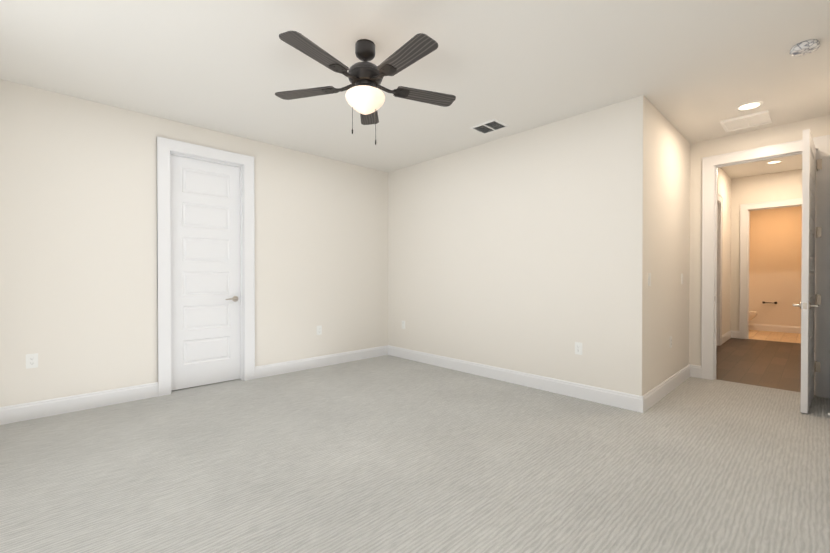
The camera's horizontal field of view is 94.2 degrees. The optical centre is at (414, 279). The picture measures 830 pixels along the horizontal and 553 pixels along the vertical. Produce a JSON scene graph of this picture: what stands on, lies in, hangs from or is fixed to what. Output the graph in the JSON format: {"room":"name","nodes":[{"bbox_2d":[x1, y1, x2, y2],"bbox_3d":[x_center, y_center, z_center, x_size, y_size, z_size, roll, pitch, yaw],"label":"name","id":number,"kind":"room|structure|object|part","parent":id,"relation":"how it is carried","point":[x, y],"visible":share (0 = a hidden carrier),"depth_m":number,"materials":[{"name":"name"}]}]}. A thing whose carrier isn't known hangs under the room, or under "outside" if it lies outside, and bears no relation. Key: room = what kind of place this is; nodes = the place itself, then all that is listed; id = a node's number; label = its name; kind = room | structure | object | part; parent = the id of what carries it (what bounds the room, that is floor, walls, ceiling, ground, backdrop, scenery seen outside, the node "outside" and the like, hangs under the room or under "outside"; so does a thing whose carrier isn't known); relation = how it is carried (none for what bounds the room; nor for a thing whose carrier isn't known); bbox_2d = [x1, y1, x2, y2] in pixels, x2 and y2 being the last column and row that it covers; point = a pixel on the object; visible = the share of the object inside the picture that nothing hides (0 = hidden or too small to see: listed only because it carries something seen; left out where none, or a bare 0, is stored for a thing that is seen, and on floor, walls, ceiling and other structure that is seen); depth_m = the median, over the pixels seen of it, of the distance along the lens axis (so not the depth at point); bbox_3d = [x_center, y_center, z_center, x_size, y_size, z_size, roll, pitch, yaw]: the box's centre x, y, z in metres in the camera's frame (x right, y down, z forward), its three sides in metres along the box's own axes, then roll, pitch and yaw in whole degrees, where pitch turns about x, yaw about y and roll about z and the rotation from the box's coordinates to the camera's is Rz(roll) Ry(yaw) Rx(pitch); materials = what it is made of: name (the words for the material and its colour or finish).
{"room":"empty bedroom","nodes":[
{"label":"empty bedroom","id":0,"kind":"room"},
{"bbox_2d":[0,79,387,406],"bbox_3d":[-2.022,-0.227,4.352,4.600,2.740,0.120,0,1,-44],"label":"wall","id":1,"kind":"structure","parent":0,"point":[78,250],"depth_m":3.60,"materials":[{"name":"white paint"}]},
{"bbox_2d":[26,353,37,368],"bbox_3d":[-3.160,0.672,3.183,0.073,0.117,0.008,0,1,-44],"label":"electrical outlet","id":2,"kind":"object","parent":1,"relation":"attached to","point":[31,360],"visible":1,"depth_m":3.18,"materials":[{"name":"white plastic"}]},
{"bbox_2d":[0,382,157,424],"bbox_3d":[-3.026,1.081,3.308,1.392,0.140,0.015,0,1,-44],"label":"baseboard","id":3,"kind":"structure","parent":1,"relation":"attached to","point":[86,401],"depth_m":3.36,"materials":[{"name":"white wood"}]},
{"bbox_2d":[170,154,239,389],"bbox_3d":[-2.237,-0.074,4.159,0.704,2.416,0.093,0,1,-44],"label":"door","id":4,"kind":"structure","parent":1,"relation":"in","point":[205,272],"depth_m":4.15,"materials":[{"name":"white wood"}]},
{"bbox_2d":[157,136,254,396],"bbox_3d":[-2.231,-0.127,4.152,0.936,2.543,0.170,0,1,-44],"label":"door frame","id":5,"kind":"structure","parent":1,"relation":"attached to","point":[166,147],"depth_m":4.01,"materials":[{"name":"white wood"}]},
{"bbox_2d":[317,325,321,334],"bbox_3d":[-1.243,0.658,5.013,0.072,0.117,0.008,0,1,-44],"label":"electrical outlet","id":6,"kind":"object","parent":1,"relation":"attached to","point":[319,330],"visible":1,"depth_m":5.01,"materials":[{"name":"white plastic"}]},
{"bbox_2d":[255,345,387,378],"bbox_3d":[-1.137,1.067,5.113,1.962,0.140,0.015,0,1,-44],"label":"baseboard","id":7,"kind":"structure","parent":1,"relation":"attached to","point":[267,370],"depth_m":4.99,"materials":[{"name":"white wood"}]},
{"bbox_2d":[0,355,829,552],"bbox_3d":[-0.114,1.199,3.585,6.285,0.100,5.880,0,1,-44],"label":"floor carpet","id":8,"kind":"object","parent":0,"point":[387,454],"visible":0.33,"depth_m":2.34,"materials":[{"name":"grey carpet"}]},
{"bbox_2d":[0,0,829,172],"bbox_3d":[0.215,-1.639,3.186,6.240,0.100,4.880,0,1,-44],"label":"ceiling","id":9,"kind":"structure","parent":0,"point":[693,71],"depth_m":2.82,"materials":[{"name":"white paint"}]},
{"bbox_2d":[275,31,455,144],"bbox_3d":[-0.317,-1.246,2.572,1.286,0.675,1.253,0,1,-44],"label":"ceiling fan","id":10,"kind":"object","parent":9,"relation":"hanging from","point":[365,97],"visible":1,"depth_m":2.52,"materials":[{"name":"brown metal"}]},
{"bbox_3d":[-0.345,-1.106,2.609,0.122,0.393,0.122,0,1,-44],"label":"cord","id":11,"kind":"part","parent":10,"relation":"part of","materials":[{"name":"brown metal"}]},
{"bbox_3d":[-0.336,-1.192,2.608,0.266,0.149,0.266,0,1,-44],"label":"lamp shade","id":12,"kind":"part","parent":10,"relation":"part of","materials":[{"name":"white glass"}]},
{"bbox_2d":[470,119,508,133],"bbox_3d":[0.775,-1.589,4.026,0.260,0.011,0.320,0,1,-44],"label":"ceiling vent","id":13,"kind":"object","parent":9,"relation":"in","point":[489,126],"visible":1,"depth_m":4.01,"materials":[{"name":"white metal"}]},
{"bbox_2d":[720,110,771,132],"bbox_3d":[3.322,-1.582,3.872,0.360,0.024,0.360,0,1,-44],"label":"ceiling vent","id":14,"kind":"object","parent":9,"relation":"in","point":[748,121],"visible":1,"depth_m":3.86,"materials":[{"name":"white metal"}]},
{"bbox_2d":[736,101,762,110],"bbox_3d":[3.061,-1.587,3.533,0.194,0.009,0.194,0,1,-44],"label":"recessed light","id":15,"kind":"object","parent":9,"relation":"in","point":[749,106],"visible":1,"depth_m":3.52,"materials":[{"name":"white plastic"}]},
{"bbox_2d":[789,39,819,56],"bbox_3d":[2.636,-1.559,2.610,0.149,0.051,0.146,0,1,-44],"label":"smoke detector","id":16,"kind":"object","parent":9,"relation":"attached to","point":[805,47],"visible":1,"depth_m":2.58,"materials":[{"name":"plastic"}]},
{"bbox_2d":[388,95,646,395],"bbox_3d":[0.824,-0.229,4.615,0.120,2.740,3.430,0,1,-44],"label":"wall","id":17,"kind":"structure","parent":0,"point":[525,251],"depth_m":4.07,"materials":[{"name":"white paint"}]},
{"bbox_2d":[388,345,647,412],"bbox_3d":[0.780,1.071,4.572,0.015,0.140,3.445,0,1,-44],"label":"baseboard","id":18,"kind":"structure","parent":17,"relation":"attached to","point":[637,403],"depth_m":4.05,"materials":[{"name":"white wood"}]},
{"bbox_2d":[575,342,581,354],"bbox_3d":[1.583,0.667,3.735,0.008,0.117,0.072,0,1,-44],"label":"electrical outlet","id":19,"kind":"object","parent":17,"relation":"attached to","point":[578,348],"visible":1,"depth_m":3.73,"materials":[{"name":"white plastic"}]},
{"bbox_2d":[646,99,689,392],"bbox_3d":[2.604,-0.225,4.026,1.640,2.740,0.120,0,1,-44],"label":"wall","id":20,"kind":"structure","parent":0,"point":[668,213],"depth_m":3.86,"materials":[{"name":"white paint"}]},
{"bbox_2d":[648,273,650,285],"bbox_3d":[2.113,-0.001,3.470,0.072,0.117,0.010,0,1,-44],"label":"light switch","id":21,"kind":"object","parent":20,"relation":"attached to","point":[649,279],"visible":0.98,"depth_m":3.46,"materials":[{"name":"white plastic"}]},
{"bbox_2d":[647,364,691,408],"bbox_3d":[2.614,1.076,3.952,1.740,0.140,0.015,0,1,-44],"label":"baseboard","id":22,"kind":"structure","parent":20,"relation":"attached to","point":[660,391],"depth_m":3.88,"materials":[{"name":"white wood"}]},
{"bbox_2d":[717,168,730,334],"bbox_3d":[4.618,-0.395,6.115,3.920,3.050,0.120,0,1,-44],"label":"wall","id":23,"kind":"structure","parent":0,"point":[724,185],"depth_m":7.04,"materials":[{"name":"white paint"}]},
{"bbox_2d":[717,193,722,345],"bbox_3d":[4.828,-0.143,6.317,1.086,2.543,0.170,0,1,-44],"label":"door frame","id":24,"kind":"structure","parent":23,"relation":"attached to","point":[719,263],"depth_m":6.58,"materials":[{"name":"white wood"}]},
{"bbox_2d":[722,330,731,343],"bbox_3d":[5.674,1.053,7.042,1.127,0.140,0.015,0,1,-44],"label":"baseboard","id":25,"kind":"structure","parent":23,"relation":"attached to","point":[728,335],"depth_m":7.07,"materials":[{"name":"white wood"}]},
{"bbox_2d":[689,115,829,365],"bbox_3d":[3.616,-0.381,4.239,0.120,3.050,1.450,0,1,-44],"label":"wall","id":26,"kind":"structure","parent":0,"point":[788,132],"depth_m":4.47,"materials":[{"name":"white paint"}]},
{"bbox_2d":[701,135,829,397],"bbox_3d":[3.722,-0.127,4.130,0.170,2.543,1.031,0,1,-44],"label":"door frame","id":27,"kind":"structure","parent":26,"relation":"attached to","point":[711,165],"depth_m":4.03,"materials":[{"name":"white wood"}]},
{"bbox_2d":[793,129,821,412],"bbox_3d":[3.633,-0.069,3.569,0.852,2.416,0.173,0,1,-44],"label":"door","id":28,"kind":"structure","parent":26,"relation":"in","point":[807,305],"depth_m":3.31,"materials":[{"name":"painted wood"},{"name":"satin nickel"}]},
{"bbox_2d":[721,154,801,178],"bbox_3d":[5.119,-1.966,5.579,4.160,0.100,1.570,0,1,-44],"label":"ceiling","id":29,"kind":"structure","parent":0,"point":[790,163],"depth_m":6.63,"materials":[{"name":"white paint"}]},
{"bbox_2d":[766,160,781,163],"bbox_3d":[5.867,-1.917,6.301,0.194,0.009,0.194,0,1,-44],"label":"recessed light","id":30,"kind":"object","parent":29,"relation":"in","point":[775,161],"visible":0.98,"depth_m":6.31,"materials":[{"name":"white plastic"}]},
{"bbox_2d":[716,330,814,391],"bbox_3d":[5.415,1.176,6.577,5.845,0.100,2.570,0,1,-44],"label":"floor","id":31,"kind":"structure","parent":0,"point":[770,364],"depth_m":5.41,"materials":[{"name":"brown wood"}]},
{"bbox_2d":[749,311,756,320],"bbox_3d":[6.997,0.730,8.410,0.450,0.765,0.699,0,1,-44],"label":"toilet","id":32,"kind":"object","parent":31,"relation":"on","point":[752,314],"visible":0.21,"depth_m":8.14,"materials":[{"name":"white ceramic"}]},
{"bbox_2d":[730,169,801,330],"bbox_3d":[6.389,-0.403,7.185,0.120,3.050,1.880,0,1,-44],"label":"wall","id":33,"kind":"structure","parent":0,"point":[785,185],"depth_m":7.25,"materials":[{"name":"white paint"}]},
{"bbox_2d":[739,198,815,338],"bbox_3d":[6.572,-0.148,6.995,0.170,2.543,1.036,0,1,-44],"label":"door frame","id":34,"kind":"structure","parent":33,"relation":"attached to","point":[745,209],"depth_m":7.26,"materials":[{"name":"white wood"}]},
{"bbox_2d":[749,206,801,326],"bbox_3d":[7.682,-0.257,8.337,0.120,2.740,1.760,0,1,-44],"label":"wall","id":35,"kind":"structure","parent":0,"point":[775,254],"depth_m":8.23,"materials":[{"name":"white paint"}]},
{"bbox_2d":[749,323,800,333],"bbox_3d":[7.633,1.043,8.300,0.015,0.140,1.760,0,1,-44],"label":"baseboard","id":36,"kind":"structure","parent":35,"relation":"attached to","point":[761,327],"depth_m":8.23,"materials":[{"name":"white wood"}]}
]}

